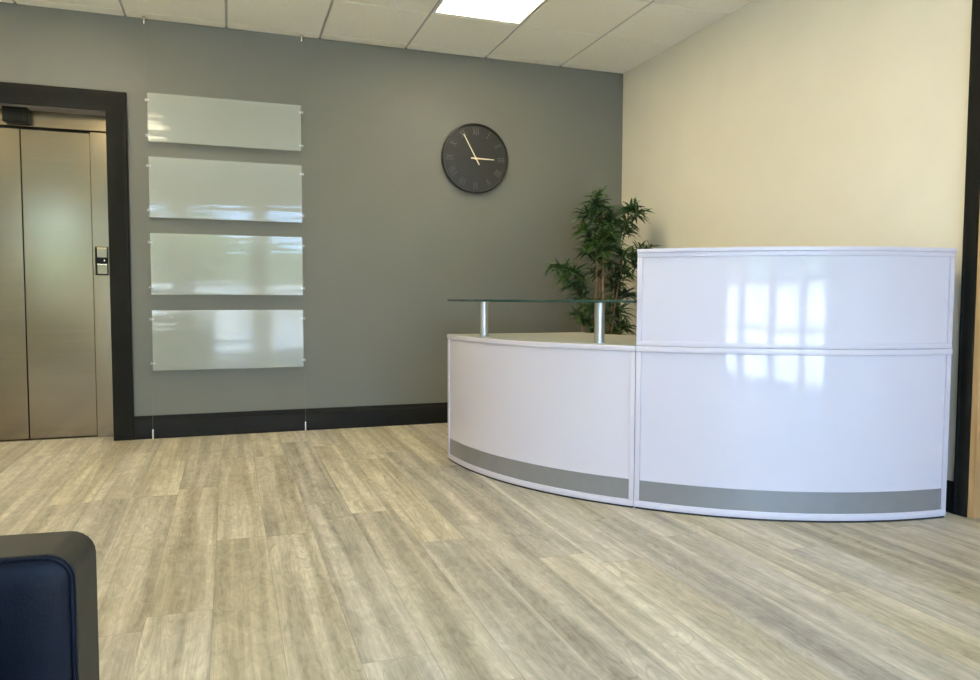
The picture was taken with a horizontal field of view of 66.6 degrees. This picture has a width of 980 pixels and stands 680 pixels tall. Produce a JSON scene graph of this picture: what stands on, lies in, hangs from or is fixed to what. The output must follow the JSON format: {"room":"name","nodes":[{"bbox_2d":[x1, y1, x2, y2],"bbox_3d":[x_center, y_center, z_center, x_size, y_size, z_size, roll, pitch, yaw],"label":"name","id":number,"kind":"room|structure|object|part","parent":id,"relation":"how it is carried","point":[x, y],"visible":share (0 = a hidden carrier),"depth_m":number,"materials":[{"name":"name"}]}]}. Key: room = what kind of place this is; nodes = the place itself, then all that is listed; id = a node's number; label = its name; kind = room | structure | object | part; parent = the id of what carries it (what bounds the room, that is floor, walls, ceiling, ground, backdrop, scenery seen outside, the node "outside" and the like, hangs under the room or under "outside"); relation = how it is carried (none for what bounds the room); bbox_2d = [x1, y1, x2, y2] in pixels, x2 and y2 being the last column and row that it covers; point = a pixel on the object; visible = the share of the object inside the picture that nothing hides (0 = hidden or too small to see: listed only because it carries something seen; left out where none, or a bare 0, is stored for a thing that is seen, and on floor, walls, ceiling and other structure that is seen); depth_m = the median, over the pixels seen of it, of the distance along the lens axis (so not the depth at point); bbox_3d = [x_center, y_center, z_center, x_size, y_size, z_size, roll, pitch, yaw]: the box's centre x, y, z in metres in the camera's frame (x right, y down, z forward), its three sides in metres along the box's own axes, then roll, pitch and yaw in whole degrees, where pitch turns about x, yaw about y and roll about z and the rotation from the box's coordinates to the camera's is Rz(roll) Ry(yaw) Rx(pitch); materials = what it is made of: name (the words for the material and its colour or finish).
{"room":"lobby","nodes":[
{"label":"lobby","id":0,"kind":"room"},
{"bbox_2d":[0,2,622,415],"bbox_3d":[-1.936,-0.757,4.983,6.576,2.786,0.160,-1,3,-19],"label":"wall","id":1,"kind":"structure","parent":0,"point":[389,238],"depth_m":5.16,"materials":[{"name":"grey paint"}]},
{"bbox_2d":[0,103,113,441],"bbox_3d":[-2.949,-0.546,4.704,1.228,2.410,0.249,-1,3,-19],"label":"door","id":2,"kind":"structure","parent":1,"relation":"in","point":[56,353],"depth_m":4.80,"materials":[{"name":"silver metal"}]},
{"bbox_3d":[-3.155,-0.344,4.703,0.389,1.972,0.038,-1,3,-19],"label":"panel","id":3,"kind":"part","parent":2,"relation":"part of","materials":[{"name":"silver metal"}]},
{"bbox_2d":[2,106,29,124],"bbox_3d":[-2.933,-1.391,4.617,0.136,0.093,0.078,-1,3,-19],"label":"indicator","id":4,"kind":"object","parent":2,"relation":"attached to","point":[10,114],"visible":1,"depth_m":4.59,"materials":[{"name":"black plastic"}]},
{"bbox_3d":[-2.968,0.647,4.814,0.840,0.014,0.060,-1,3,-19],"label":"sill","id":5,"kind":"part","parent":2,"relation":"part of","materials":[{"name":"silver metal"}]},
{"bbox_3d":[-2.959,-1.411,4.692,1.108,0.142,0.072,-1,3,-19],"label":"header panel","id":6,"kind":"part","parent":2,"relation":"part of","materials":[{"name":"silver metal"}]},
{"bbox_3d":[-2.782,-0.350,4.833,0.389,1.972,0.038,-1,3,-19],"label":"panel","id":7,"kind":"part","parent":2,"relation":"part of","materials":[{"name":"silver metal"}]},
{"bbox_3d":[-2.523,-0.513,4.849,0.076,0.184,0.022,-1,3,-19],"label":"lift call panel","id":8,"kind":"part","parent":2,"relation":"part of","materials":[{"name":"silver metal"}]},
{"bbox_3d":[-2.517,-0.567,4.842,0.059,0.064,0.004,-1,3,-19],"label":"display plate","id":9,"kind":"part","parent":2,"relation":"part of","materials":[{"name":"silver metal"}]},
{"bbox_3d":[-2.518,-0.461,4.848,0.059,0.064,0.004,-1,3,-19],"label":"button plate","id":10,"kind":"part","parent":2,"relation":"part of","materials":[{"name":"silver metal"}]},
{"bbox_2d":[0,82,133,440],"bbox_3d":[-2.898,-0.448,4.563,1.268,2.210,0.030,-1,3,-19],"label":"door surround","id":11,"kind":"object","parent":1,"relation":"attached to","point":[114,103],"visible":1,"depth_m":4.72,"materials":[{"name":"black paint"}]},
{"bbox_2d":[134,402,447,439],"bbox_3d":[-0.631,0.543,5.418,3.546,0.150,0.022,-1,3,-19],"label":"baseboard","id":12,"kind":"structure","parent":1,"relation":"attached to","point":[265,421],"depth_m":5.14,"materials":[{"name":"black paint"}]},
{"bbox_2d":[441,123,508,193],"bbox_3d":[-0.108,-1.332,5.481,0.512,0.512,0.044,-1,3,-19],"label":"wall clock","id":13,"kind":"object","parent":1,"relation":"attached to","point":[474,157],"visible":1,"depth_m":5.47,"materials":[{"name":"black plastic"}]},
{"bbox_2d":[0,0,751,73],"bbox_3d":[-0.651,-1.853,1.255,6.256,0.030,7.596,-1,3,-19],"label":"ceiling","id":14,"kind":"structure","parent":0,"point":[614,36],"depth_m":4.78,"materials":[{"name":"tile"}]},
{"bbox_2d":[142,16,154,438],"bbox_3d":[-2.184,-0.696,4.772,0.020,2.684,0.020,-1,3,-19],"label":"cable","id":15,"kind":"object","parent":14,"relation":"hanging from","point":[142,16],"visible":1,"depth_m":4.77,"materials":[{"name":"metal"}]},
{"bbox_2d":[145,98,302,146],"bbox_3d":[-1.725,-1.423,4.890,0.977,0.304,0.014,-1,3,-19],"label":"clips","id":16,"kind":"object","parent":15,"relation":"hanging from","point":[146,99],"visible":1,"depth_m":4.74,"materials":[{"name":"metal"}]},
{"bbox_2d":[146,164,303,216],"bbox_3d":[-1.727,-0.984,4.915,0.977,0.384,0.014,-1,3,-19],"label":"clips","id":17,"kind":"object","parent":15,"relation":"hanging from","point":[147,165],"visible":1,"depth_m":4.77,"materials":[{"name":"metal"}]},
{"bbox_2d":[148,241,304,289],"bbox_3d":[-1.728,-0.496,4.942,0.977,0.394,0.014,-1,3,-19],"label":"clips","id":18,"kind":"object","parent":15,"relation":"hanging from","point":[149,242],"visible":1,"depth_m":4.79,"materials":[{"name":"metal"}]},
{"bbox_2d":[300,34,306,430],"bbox_3d":[-1.272,-0.711,5.091,0.020,2.684,0.020,-1,3,-19],"label":"cable","id":19,"kind":"object","parent":14,"relation":"hanging from","point":[301,35],"visible":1,"depth_m":5.09,"materials":[{"name":"metal"}]},
{"bbox_2d":[432,0,545,24],"bbox_3d":[0.018,-2.050,4.441,0.592,0.071,0.592,-1,3,-19],"label":"ceiling light","id":20,"kind":"object","parent":14,"relation":"attached to","point":[507,11],"visible":0.85,"depth_m":4.58,"materials":[{"name":"white plastic"}]},
{"bbox_2d":[0,423,979,679],"bbox_3d":[-0.716,0.874,1.569,6.576,0.080,8.256,-1,3,-19],"label":"floor","id":21,"kind":"structure","parent":0,"point":[363,553],"depth_m":2.52,"materials":[{"name":"beige laminate"}]},
{"bbox_2d":[0,531,99,679],"bbox_3d":[-0.774,0.549,0.405,0.825,0.700,0.892,-1,3,-14],"label":"armchair","id":22,"kind":"object","parent":21,"relation":"on","point":[49,605],"visible":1,"depth_m":0.82,"materials":[{"name":"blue leather"}]},
{"bbox_3d":[-0.858,0.525,0.733,0.817,0.563,0.017,-1,3,-14],"label":"panel","id":23,"kind":"part","parent":22,"relation":"part of","materials":[{"name":"blue leather"}]},
{"bbox_2d":[447,299,636,507],"bbox_3d":[0.440,0.244,3.973,0.917,0.915,1.328,-3,4,-41],"label":"reception desk","id":24,"kind":"object","parent":21,"relation":"on","point":[549,413],"visible":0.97,"depth_m":3.53,"materials":[{"name":"white laminate"}]},
{"bbox_3d":[-0.033,-0.113,3.994,0.056,0.186,0.056,-1,3,-19],"label":"post","id":25,"kind":"part","parent":24,"relation":"part of","materials":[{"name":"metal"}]},
{"bbox_3d":[0.155,0.350,3.729,0.139,0.656,1.279,-3,4,-41],"label":"panel","id":26,"kind":"part","parent":24,"relation":"part of","materials":[{"name":"white laminate"}]},
{"bbox_3d":[0.156,0.692,3.750,0.158,0.029,1.325,-3,4,-41],"label":"rail","id":27,"kind":"part","parent":24,"relation":"part of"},
{"bbox_2d":[447,332,636,350],"bbox_3d":[0.441,-0.003,3.959,0.917,0.025,1.327,-3,4,-41],"label":"countertop","id":28,"kind":"structure","parent":24,"relation":"on","point":[569,340],"depth_m":3.72,"materials":[{"name":"beige laminate"}]},
{"bbox_2d":[447,299,636,302],"bbox_3d":[0.269,-0.199,3.798,0.459,0.011,1.317,-3,4,-41],"label":"glass shelf","id":29,"kind":"object","parent":24,"relation":"attached to","point":[467,300],"depth_m":3.52,"materials":[{"name":"clear glass"}]},
{"bbox_3d":[0.502,-0.079,3.421,0.056,0.186,0.056,-1,3,-19],"label":"post","id":30,"kind":"part","parent":24,"relation":"part of","materials":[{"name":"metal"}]},
{"bbox_2d":[543,185,660,334],"bbox_3d":[0.774,-0.232,5.267,0.847,1.720,0.426,-1,4,-26],"label":"potted plant","id":31,"kind":"object","parent":21,"relation":"on","point":[609,235],"visible":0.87,"depth_m":5.23,"materials":[{"name":"plant"}]},
{"bbox_2d":[634,246,956,522],"bbox_3d":[1.317,0.162,3.511,1.311,1.136,0.927,1,3,6],"label":"reception desk","id":32,"kind":"object","parent":21,"relation":"on","point":[811,384],"visible":1,"depth_m":3.09,"materials":[{"name":"white plastic"}]},
{"bbox_3d":[1.276,0.728,3.168,1.300,0.029,0.164,1,3,6],"label":"rail","id":33,"kind":"part","parent":32,"relation":"part of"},
{"bbox_3d":[1.276,0.386,3.146,1.254,0.656,0.145,1,3,6],"label":"panel","id":34,"kind":"part","parent":32,"relation":"part of","materials":[{"name":"white laminate"}]},
{"bbox_3d":[1.278,0.021,3.128,1.300,0.022,0.164,1,3,6],"label":"rail","id":35,"kind":"part","parent":32,"relation":"part of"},
{"bbox_2d":[636,345,952,355],"bbox_3d":[1.315,0.025,3.504,1.303,0.025,0.926,1,3,6],"label":"trim strip","id":36,"kind":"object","parent":32,"relation":"on","point":[701,350],"depth_m":3.07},
{"bbox_3d":[1.278,-0.170,3.115,1.254,0.366,0.145,1,3,6],"label":"panel","id":37,"kind":"part","parent":32,"relation":"part of","materials":[{"name":"white laminate"}]},
{"bbox_3d":[1.279,-0.357,3.107,1.300,0.020,0.164,1,3,6],"label":"rail","id":38,"kind":"part","parent":32,"relation":"part of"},
{"bbox_2d":[620,0,971,480],"bbox_3d":[2.399,-0.593,2.311,0.160,2.786,7.756,-1,3,-19],"label":"wall","id":39,"kind":"structure","parent":0,"point":[774,123],"depth_m":4.00,"materials":[{"name":"beige paint"}]},
{"bbox_2d":[946,480,953,512],"bbox_3d":[1.520,0.603,4.607,0.022,0.135,2.933,-1,3,-19],"label":"baseboard","id":40,"kind":"structure","parent":39,"relation":"attached to","point":[949,489],"depth_m":3.24,"materials":[{"name":"black paint"}]},
{"bbox_2d":[952,0,979,516],"bbox_3d":[2.176,-0.352,2.682,0.024,2.262,1.020,-1,3,-19],"label":"door surround","id":41,"kind":"object","parent":39,"relation":"attached to","point":[972,174],"visible":1,"depth_m":3.13,"materials":[{"name":"black paint"}]},
{"bbox_2d":[967,206,979,518],"bbox_3d":[2.262,-0.323,2.714,0.182,2.200,0.896,-1,3,-19],"label":"door","id":42,"kind":"structure","parent":39,"relation":"in","point":[973,511],"depth_m":3.13,"materials":[{"name":"brown wood"}]}
]}

